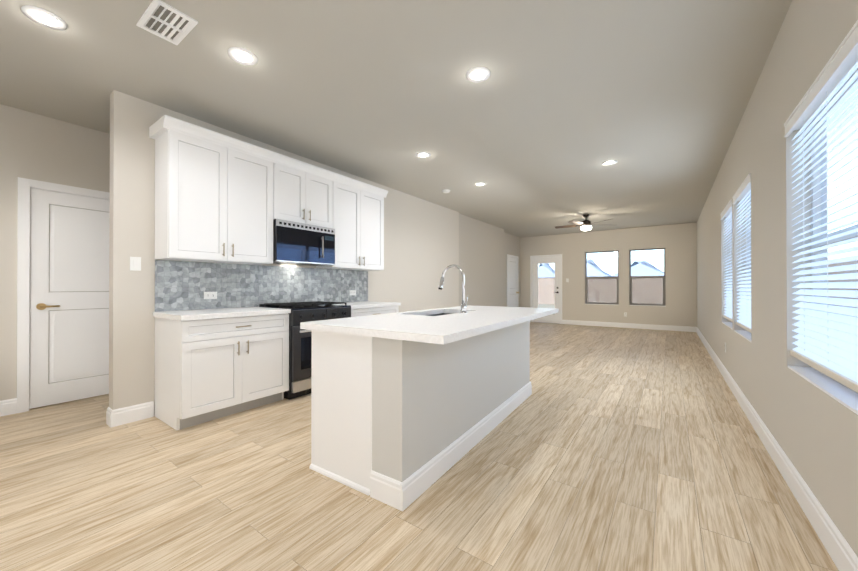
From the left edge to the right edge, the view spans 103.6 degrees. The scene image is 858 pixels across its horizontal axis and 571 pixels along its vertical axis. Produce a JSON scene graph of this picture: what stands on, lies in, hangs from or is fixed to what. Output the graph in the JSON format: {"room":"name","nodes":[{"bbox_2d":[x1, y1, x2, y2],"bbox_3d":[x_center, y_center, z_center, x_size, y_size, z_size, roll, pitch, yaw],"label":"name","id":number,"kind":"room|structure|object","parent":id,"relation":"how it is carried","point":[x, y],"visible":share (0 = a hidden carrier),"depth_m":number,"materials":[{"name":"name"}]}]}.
{"room":"kitchen","nodes":[
{"label":"kitchen","id":0,"kind":"room"},
{"bbox_2d":[0,104,109,400],"bbox_3d":[-3.810,-0.224,3.017,0.140,2.740,4.000,0,0,35],"label":"wall","id":1,"kind":"structure","parent":0,"point":[34,146],"depth_m":3.07,"materials":[{"name":"grey paint"}]},
{"bbox_2d":[0,398,16,416],"bbox_3d":[-3.724,1.079,3.000,0.016,0.135,3.680,0,0,35],"label":"baseboard","id":2,"kind":"structure","parent":1,"relation":"attached to","point":[8,407],"depth_m":2.99,"materials":[{"name":"white wood"}]},
{"bbox_2d":[17,177,109,412],"bbox_3d":[-3.508,0.088,3.426,0.158,2.120,0.860,0,0,35],"label":"door frame","id":3,"kind":"structure","parent":1,"relation":"attached to","point":[25,185],"depth_m":3.06,"materials":[{"name":"white wood"}]},
{"bbox_2d":[29,188,109,408],"bbox_3d":[-3.459,0.120,3.392,0.090,2.032,0.708,0,0,35],"label":"pantry door","id":4,"kind":"structure","parent":1,"relation":"in","point":[69,297],"depth_m":3.31,"materials":[{"name":"white wood"}]},
{"bbox_2d":[109,90,458,409],"bbox_3d":[-1.012,-0.216,5.040,0.120,2.740,5.540,0,0,35],"label":"wall","id":5,"kind":"structure","parent":0,"point":[421,245],"depth_m":2.93,"materials":[{"name":"grey paint"}]},
{"bbox_2d":[106,401,153,427],"bbox_3d":[0.217,1.093,6.888,0.296,0.135,10.016,0,0,35],"label":"baseboard","id":6,"kind":"structure","parent":5,"relation":"attached to","point":[125,415],"depth_m":2.81,"materials":[{"name":"white wood"}]},
{"bbox_2d":[130,257,140,270],"bbox_3d":[-2.481,-0.184,2.857,0.011,0.116,0.072,0,0,35],"label":"light switch","id":7,"kind":"object","parent":5,"relation":"attached to","point":[135,263],"visible":1,"depth_m":2.86,"materials":[{"name":"white plastic"}]},
{"bbox_2d":[153,115,276,264],"bbox_3d":[-2.012,-0.801,3.242,0.331,1.146,0.905,0,0,35],"label":"upper cabinet","id":8,"kind":"object","parent":5,"relation":"attached to","point":[220,198],"depth_m":3.05,"materials":[{"name":"white wood"}]},
{"bbox_2d":[155,260,367,311],"bbox_3d":[-1.661,0.006,4.014,0.008,0.456,2.573,0,0,35],"label":"tile backsplash","id":9,"kind":"structure","parent":5,"relation":"attached to","point":[182,285],"depth_m":3.60,"materials":[{"name":"tile"}]},
{"bbox_2d":[204,292,216,298],"bbox_3d":[-2.144,0.097,3.317,0.008,0.072,0.116,0,0,35],"label":"outlet","id":10,"kind":"object","parent":9,"relation":"attached to","point":[210,295],"visible":1,"depth_m":3.32,"materials":[{"name":"white plastic"}]},
{"bbox_2d":[349,290,355,294],"bbox_3d":[-1.085,0.103,4.808,0.008,0.072,0.116,0,0,35],"label":"outlet","id":11,"kind":"object","parent":9,"relation":"attached to","point":[352,292],"visible":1,"depth_m":4.80,"materials":[{"name":"white plastic"}]},
{"bbox_2d":[277,155,332,267],"bbox_3d":[-1.530,-0.799,3.920,0.331,1.146,0.759,0,0,35],"label":"upper cabinet","id":12,"kind":"object","parent":5,"relation":"attached to","point":[304,191],"depth_m":3.80,"materials":[{"name":"white wood"}]},
{"bbox_2d":[273,219,334,265],"bbox_3d":[-1.494,-0.469,3.893,0.416,0.438,0.746,0,0,35],"label":"over-the-range microwave","id":13,"kind":"object","parent":12,"relation":"attached to","point":[296,243],"visible":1,"depth_m":3.75,"materials":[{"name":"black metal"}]},
{"bbox_2d":[321,172,384,270],"bbox_3d":[-1.047,-0.796,4.601,0.331,1.146,0.911,0,0,35],"label":"upper cabinet","id":14,"kind":"object","parent":5,"relation":"attached to","point":[358,207],"depth_m":4.46,"materials":[{"name":"white wood"}]},
{"bbox_2d":[0,0,791,237],"bbox_3d":[0.865,-1.646,5.037,5.950,0.120,12.700,0,0,35],"label":"ceiling","id":15,"kind":"structure","parent":0,"point":[550,115],"depth_m":2.69,"materials":[{"name":"grey paint"}]},
{"bbox_2d":[21,5,66,30],"bbox_3d":[-2.292,-1.594,2.017,0.184,0.006,0.184,0,0,35],"label":"recessed light","id":16,"kind":"object","parent":15,"relation":"in","point":[45,17],"visible":1,"depth_m":2.01,"materials":[{"name":"white plastic"}]},
{"bbox_2d":[136,0,197,44],"bbox_3d":[-1.592,-1.590,2.053,0.330,0.014,0.210,0,0,35],"label":"ceiling vent","id":17,"kind":"object","parent":15,"relation":"in","point":[164,20],"visible":1,"depth_m":2.04,"materials":[{"name":"white metal"}]},
{"bbox_2d":[228,47,257,65],"bbox_3d":[-1.294,-1.593,2.351,0.184,0.006,0.184,0,0,35],"label":"recessed light","id":18,"kind":"object","parent":15,"relation":"in","point":[243,56],"visible":1,"depth_m":2.35,"materials":[{"name":"white plastic"}]},
{"bbox_2d":[416,152,430,157],"bbox_3d":[-0.071,-1.587,4.107,0.184,0.006,0.184,0,0,35],"label":"recessed light","id":19,"kind":"object","parent":15,"relation":"in","point":[423,154],"visible":1,"depth_m":4.09,"materials":[{"name":"white plastic"}]},
{"bbox_2d":[466,67,489,82],"bbox_3d":[0.371,-1.592,2.554,0.184,0.006,0.184,0,0,35],"label":"recessed light","id":20,"kind":"object","parent":15,"relation":"in","point":[482,74],"visible":1,"depth_m":2.55,"materials":[{"name":"white plastic"}]},
{"bbox_2d":[474,182,485,185],"bbox_3d":[0.799,-1.582,5.280,0.184,0.006,0.184,0,0,35],"label":"recessed light","id":21,"kind":"object","parent":15,"relation":"in","point":[480,184],"visible":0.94,"depth_m":5.28,"materials":[{"name":"white plastic"}]},
{"bbox_2d":[555,214,610,230],"bbox_3d":[3.460,-1.396,7.543,1.239,0.360,1.293,0,0,35],"label":"ceiling fan","id":22,"kind":"object","parent":15,"relation":"hanging from","point":[585,225],"visible":1,"depth_m":7.46,"materials":[{"name":"brown metal"}]},
{"bbox_2d":[602,160,617,164],"bbox_3d":[2.331,-1.586,4.363,0.184,0.006,0.184,0,0,35],"label":"recessed light","id":23,"kind":"object","parent":15,"relation":"in","point":[609,162],"visible":1,"depth_m":4.35,"materials":[{"name":"white plastic"}]},
{"bbox_2d":[0,322,838,570],"bbox_3d":[0.865,1.194,5.026,5.950,0.080,12.700,0,0,35],"label":"floor","id":24,"kind":"structure","parent":0,"point":[600,448],"depth_m":1.88,"materials":[{"name":"brown wood"}]},
{"bbox_2d":[153,307,290,429],"bbox_3d":[-1.887,0.690,3.144,0.640,0.914,0.920,0,0,35],"label":"base cabinet","id":25,"kind":"object","parent":24,"relation":"on","point":[212,364],"visible":1,"depth_m":2.88,"materials":[{"name":"white wood"}]},
{"bbox_2d":[259,301,350,399],"bbox_3d":[-1.360,0.673,3.794,0.692,0.952,0.742,0,0,35],"label":"range","id":26,"kind":"object","parent":24,"relation":"on","point":[300,347],"visible":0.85,"depth_m":3.44,"materials":[{"name":"black metal"}]},
{"bbox_2d":[333,301,400,316],"bbox_3d":[-0.917,0.695,4.509,0.640,0.914,0.925,0,0,35],"label":"base cabinet","id":27,"kind":"object","parent":24,"relation":"on","point":[368,308],"visible":0.25,"depth_m":4.35,"materials":[{"name":"white"}]},
{"bbox_2d":[300,320,531,511],"bbox_3d":[0.150,0.710,2.850,0.778,0.872,2.222,0,0,33],"label":"kitchen island","id":28,"kind":"object","parent":24,"relation":"on","point":[408,408],"depth_m":1.97,"materials":[{"name":"white paint"}]},
{"bbox_2d":[300,305,558,343],"bbox_3d":[0.264,0.251,2.771,1.030,0.040,2.300,0,0,33],"label":"island countertop","id":29,"kind":"structure","parent":28,"relation":"on","point":[455,325],"depth_m":2.05,"materials":[{"name":"white stone"}]},
{"bbox_2d":[438,264,467,311],"bbox_3d":[0.205,0.026,2.895,0.274,0.412,0.081,0,0,33],"label":"faucet","id":30,"kind":"object","parent":29,"relation":"on","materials":[{"name":"silver metal"}]},
{"bbox_2d":[459,214,503,306],"bbox_3d":[1.110,-0.204,8.458,0.500,2.740,2.730,0,0,35],"label":"wall","id":31,"kind":"structure","parent":0,"point":[481,254],"depth_m":8.27,"materials":[{"name":"grey paint"}]},
{"bbox_2d":[504,232,520,306],"bbox_3d":[2.251,-0.196,10.444,0.500,2.740,2.070,0,0,35],"label":"wall","id":32,"kind":"structure","parent":0,"point":[511,244],"depth_m":10.37,"materials":[{"name":"grey paint"}]},
{"bbox_2d":[507,254,518,306],"bbox_3d":[2.604,0.119,10.492,0.018,2.110,0.920,0,0,35],"label":"door frame","id":33,"kind":"structure","parent":32,"relation":"attached to","point":[512,256],"depth_m":10.80,"materials":[{"name":"white wood"}]},
{"bbox_2d":[508,257,518,306],"bbox_3d":[2.635,0.151,10.470,0.088,2.022,0.768,0,0,35],"label":"hall door","id":34,"kind":"structure","parent":32,"relation":"in","point":[512,282],"depth_m":10.47,"materials":[{"name":"white wood"}]},
{"bbox_2d":[520,223,696,326],"bbox_3d":[4.473,-0.198,10.110,5.950,2.740,0.160,0,0,35],"label":"wall","id":35,"kind":"structure","parent":0,"point":[678,242],"depth_m":9.35,"materials":[{"name":"grey paint"}]},
{"bbox_2d":[530,254,561,323],"bbox_3d":[3.706,0.110,10.643,0.980,2.130,0.178,0,0,35],"label":"door frame","id":36,"kind":"structure","parent":35,"relation":"attached to","point":[531,273],"depth_m":10.64,"materials":[{"name":"white wood"}]},
{"bbox_2d":[533,257,559,322],"bbox_3d":[3.678,0.143,10.603,0.816,2.038,0.105,0,0,35],"label":"patio door","id":37,"kind":"structure","parent":35,"relation":"in","point":[553,318],"depth_m":10.58,"materials":[{"name":"white"}]},
{"bbox_2d":[585,250,618,304],"bbox_3d":[4.981,-0.219,9.745,0.880,1.540,0.148,0,0,35],"label":"window","id":38,"kind":"structure","parent":35,"relation":"in","point":[587,298],"depth_m":9.79,"materials":[{"name":"glass"}]},
{"bbox_2d":[562,320,695,331],"bbox_3d":[4.838,1.104,9.738,4.530,0.135,0.016,0,0,35],"label":"baseboard","id":39,"kind":"structure","parent":35,"relation":"attached to","point":[640,326],"depth_m":9.22,"materials":[{"name":"white wood"}]},
{"bbox_2d":[629,248,665,306],"bbox_3d":[5.877,-0.221,9.108,0.820,1.540,0.148,0,0,35],"label":"window","id":40,"kind":"structure","parent":35,"relation":"in","point":[663,295],"depth_m":9.14,"materials":[{"name":"clear glass"}]},
{"bbox_2d":[697,0,857,556],"bbox_3d":[3.193,-0.223,3.378,0.160,2.740,12.700,0,0,35],"label":"wall","id":41,"kind":"structure","parent":0,"point":[813,429],"depth_m":2.11,"materials":[{"name":"grey paint"}]},
{"bbox_2d":[722,214,732,329],"bbox_3d":[3.664,-0.230,4.049,0.148,1.440,0.940,0,0,35],"label":"window","id":42,"kind":"structure","parent":41,"relation":"in","point":[729,325],"depth_m":4.38,"materials":[{"name":"grey plastic"}]},
{"bbox_2d":[720,199,731,321],"bbox_3d":[3.625,-0.267,4.077,0.075,1.363,0.936,0,0,35],"label":"window blind","id":43,"kind":"object","parent":42,"relation":"attached to","point":[726,212],"visible":0.65,"depth_m":4.14,"materials":[{"name":"white plastic"}]},
{"bbox_2d":[734,192,750,341],"bbox_3d":[3.062,-0.233,3.201,0.148,1.440,0.940,0,0,35],"label":"window","id":44,"kind":"structure","parent":41,"relation":"in","point":[745,334],"depth_m":3.53,"materials":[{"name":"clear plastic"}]},
{"bbox_2d":[732,173,750,331],"bbox_3d":[3.022,-0.271,3.229,0.075,1.363,0.936,0,0,35],"label":"window blind","id":45,"kind":"object","parent":44,"relation":"attached to","point":[742,193],"visible":0.58,"depth_m":3.26,"materials":[{"name":"white plastic"}]},
{"bbox_2d":[696,327,857,570],"bbox_3d":[3.121,1.080,3.424,0.016,0.135,12.300,0,0,35],"label":"baseboard","id":46,"kind":"structure","parent":41,"relation":"attached to","point":[842,554],"depth_m":1.77,"materials":[{"name":"white wood"}]},
{"bbox_2d":[788,69,857,414],"bbox_3d":[1.895,-0.239,1.558,0.148,1.440,0.970,0,0,35],"label":"window","id":47,"kind":"structure","parent":41,"relation":"in","point":[844,395],"depth_m":1.80,"materials":[{"name":"clear glass"}]},
{"bbox_2d":[784,20,857,392],"bbox_3d":[1.855,-0.277,1.586,0.075,1.363,0.966,0,0,35],"label":"window blind","id":48,"kind":"object","parent":47,"relation":"attached to","point":[826,343],"visible":1,"depth_m":1.54,"materials":[{"name":"white plastic"}]},
{"label":"outside","id":49,"kind":"structure","parent":0,"visible":0},
{"bbox_2d":[538,304,554,307],"bbox_3d":[17.703,1.372,24.711,80.000,0.210,100.700,0,0,35],"label":"ground","id":50,"kind":"structure","parent":49,"point":[551,305],"depth_m":22.62,"materials":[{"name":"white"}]},
{"bbox_2d":[538,263,554,278],"bbox_3d":[20.986,-1.302,61.459,7.400,5.570,8.800,0,0,35],"label":"house","id":51,"kind":"structure","parent":50,"relation":"on","point":[548,267],"depth_m":58.52,"materials":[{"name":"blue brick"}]},
{"bbox_2d":[587,259,611,287],"bbox_3d":[26.150,-1.448,55.950,7.400,5.820,8.800,0,0,35],"label":"house","id":52,"kind":"structure","parent":50,"relation":"on","point":[594,267],"depth_m":52.61,"materials":[{"name":"beige"}]},
{"bbox_2d":[538,278,662,303],"bbox_3d":[14.455,0.385,20.129,44.016,1.890,0.060,0,0,35],"label":"fence","id":53,"kind":"object","parent":50,"relation":"on","point":[548,295],"depth_m":22.18,"materials":[{"name":"brown wood"}]},
{"bbox_2d":[610,261,663,276],"bbox_3d":[33.052,-1.209,52.886,7.400,5.320,8.800,0,0,35],"label":"house","id":54,"kind":"structure","parent":50,"relation":"on","point":[653,271],"depth_m":50.26,"materials":[{"name":"beige brick"}]},
{"bbox_2d":[828,260,857,316],"bbox_3d":[8.556,0.290,5.521,0.020,1.970,30.810,0,0,35],"label":"fence","id":55,"kind":"object","parent":50,"relation":"on","point":[850,271],"depth_m":8.97,"materials":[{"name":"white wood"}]}
]}

